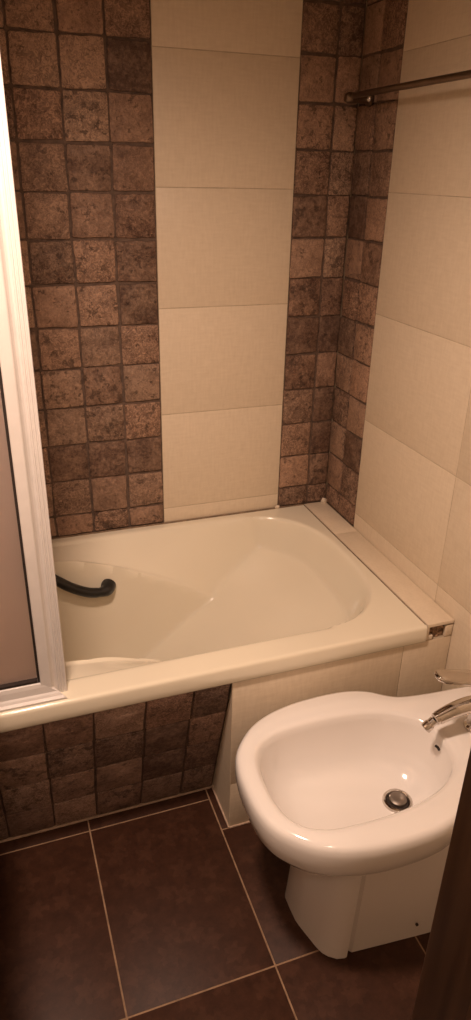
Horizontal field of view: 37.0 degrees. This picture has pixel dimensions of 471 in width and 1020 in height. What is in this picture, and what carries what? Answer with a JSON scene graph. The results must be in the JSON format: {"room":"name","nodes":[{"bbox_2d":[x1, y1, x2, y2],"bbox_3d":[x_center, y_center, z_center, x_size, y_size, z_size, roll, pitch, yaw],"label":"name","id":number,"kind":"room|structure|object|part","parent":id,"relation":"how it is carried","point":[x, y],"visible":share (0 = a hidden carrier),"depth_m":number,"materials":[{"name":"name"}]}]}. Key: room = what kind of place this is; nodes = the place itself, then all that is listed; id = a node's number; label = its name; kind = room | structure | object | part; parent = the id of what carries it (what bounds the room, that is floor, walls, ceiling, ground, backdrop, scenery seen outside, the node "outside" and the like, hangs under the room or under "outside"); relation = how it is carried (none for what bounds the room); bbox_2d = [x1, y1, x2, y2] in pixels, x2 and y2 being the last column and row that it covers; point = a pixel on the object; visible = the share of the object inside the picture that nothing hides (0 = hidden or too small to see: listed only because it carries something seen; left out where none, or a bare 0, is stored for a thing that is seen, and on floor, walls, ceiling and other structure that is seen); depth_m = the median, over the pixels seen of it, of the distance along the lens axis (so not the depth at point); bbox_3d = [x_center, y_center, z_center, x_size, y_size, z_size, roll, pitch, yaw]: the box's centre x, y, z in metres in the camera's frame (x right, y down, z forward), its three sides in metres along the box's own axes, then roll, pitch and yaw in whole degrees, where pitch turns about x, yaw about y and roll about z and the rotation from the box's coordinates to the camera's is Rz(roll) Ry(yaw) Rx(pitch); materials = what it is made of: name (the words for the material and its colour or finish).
{"room":"bathroom","nodes":[
{"label":"bathroom","id":0,"kind":"room"},
{"bbox_2d":[0,0,366,539],"bbox_3d":[-0.493,-0.580,1.763,1.860,2.440,0.103,-8,27,-18],"label":"wall","id":1,"kind":"structure","parent":0,"point":[183,169],"depth_m":1.80,"materials":[{"name":"beige tile"}]},
{"bbox_2d":[0,700,429,1019],"bbox_3d":[-0.035,1.138,1.074,1.860,0.080,3.000,-8,27,-18],"label":"floor","id":2,"kind":"structure","parent":0,"point":[161,910],"depth_m":1.48,"materials":[{"name":"tile"}]},
{"bbox_2d":[0,504,426,732],"bbox_3d":[-0.411,0.406,1.801,1.579,0.442,0.709,-8,27,-18],"label":"bathtub","id":3,"kind":"object","parent":2,"relation":"on","point":[151,612],"visible":0.74,"depth_m":2.01,"materials":[{"name":"white ceramic"}]},
{"bbox_2d":[0,55,66,711],"bbox_3d":[-0.679,-0.218,1.009,0.748,1.406,0.046,-8,27,-18],"label":"screen","id":4,"kind":"object","parent":3,"relation":"on","point":[36,612],"visible":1,"depth_m":1.24,"materials":[{"name":"white paint"}]},
{"bbox_3d":[-0.687,-0.223,1.013,0.648,1.323,0.004,-8,27,-18],"label":"pane","id":5,"kind":"part","parent":4,"relation":"part of","materials":[{"name":"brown glass"}]},
{"bbox_3d":[-0.693,0.399,1.304,0.746,0.039,0.044,-8,27,-18],"label":"rail","id":6,"kind":"part","parent":4,"relation":"part of","materials":[{"name":"white metal"}]},
{"bbox_3d":[-0.504,0.184,1.924,0.351,0.155,0.084,-8,27,-18],"label":"grab handle","id":7,"kind":"part","parent":3,"relation":"part of","materials":[{"name":"black plastic"}]},
{"bbox_2d":[0,635,450,842],"bbox_3d":[-0.290,0.577,1.620,1.660,0.452,0.174,-8,27,-18],"label":"bathtub surround","id":8,"kind":"structure","parent":2,"relation":"on","point":[70,771],"depth_m":1.62,"materials":[{"name":"tile"}]},
{"bbox_2d":[235,669,470,958],"bbox_3d":[0.306,0.591,1.478,0.617,0.569,0.403,-8,27,-18],"label":"bidet","id":9,"kind":"object","parent":2,"relation":"on","point":[358,792],"visible":0.99,"depth_m":1.45,"materials":[{"name":"white ceramic"}]},
{"bbox_2d":[235,686,470,876],"bbox_3d":[0.306,0.561,1.463,0.617,0.164,0.403,-8,27,-18],"label":"basin","id":10,"kind":"object","parent":9,"relation":"in","point":[347,783],"depth_m":1.48,"materials":[{"name":"white ceramic"}]},
{"bbox_2d":[421,669,470,732],"bbox_3d":[0.461,0.391,1.441,0.168,0.170,0.056,-8,27,-18],"label":"tap","id":11,"kind":"object","parent":9,"relation":"on","point":[454,717],"depth_m":1.43,"materials":[{"name":"silver metal"}]},
{"bbox_2d":[326,0,470,690],"bbox_3d":[0.833,-0.072,0.769,0.103,2.440,2.908,-8,27,-18],"label":"wall","id":12,"kind":"structure","parent":0,"point":[399,462],"depth_m":1.69,"materials":[{"name":"beige tile"}]},
{"bbox_2d":[275,498,453,639],"bbox_3d":[0.325,0.141,1.963,0.179,0.062,0.705,-8,27,-18],"label":"ledge","id":13,"kind":"object","parent":12,"relation":"attached to","point":[438,622],"visible":0.73,"depth_m":1.88,"materials":[{"name":"beige tile"}]},
{"bbox_2d":[344,70,470,106],"bbox_3d":[0.455,-0.818,1.334,0.072,0.036,0.983,-8,27,-18],"label":"towel rail","id":14,"kind":"object","parent":12,"relation":"attached to","point":[366,97],"visible":1,"depth_m":1.52,"materials":[{"name":"metal"}]},
{"bbox_3d":[0.043,0.078,0.397,1.659,2.419,0.120,-8,27,-18],"label":"wall","id":15,"kind":"structure","parent":0,"visible":0},
{"bbox_2d":[411,749,470,1019],"bbox_3d":[-0.097,0.237,0.406,0.840,2.119,0.142,-8,27,-18],"label":"door","id":16,"kind":"structure","parent":15,"relation":"in","point":[444,988],"depth_m":0.65,"materials":[{"name":"brown wood"}]}
]}

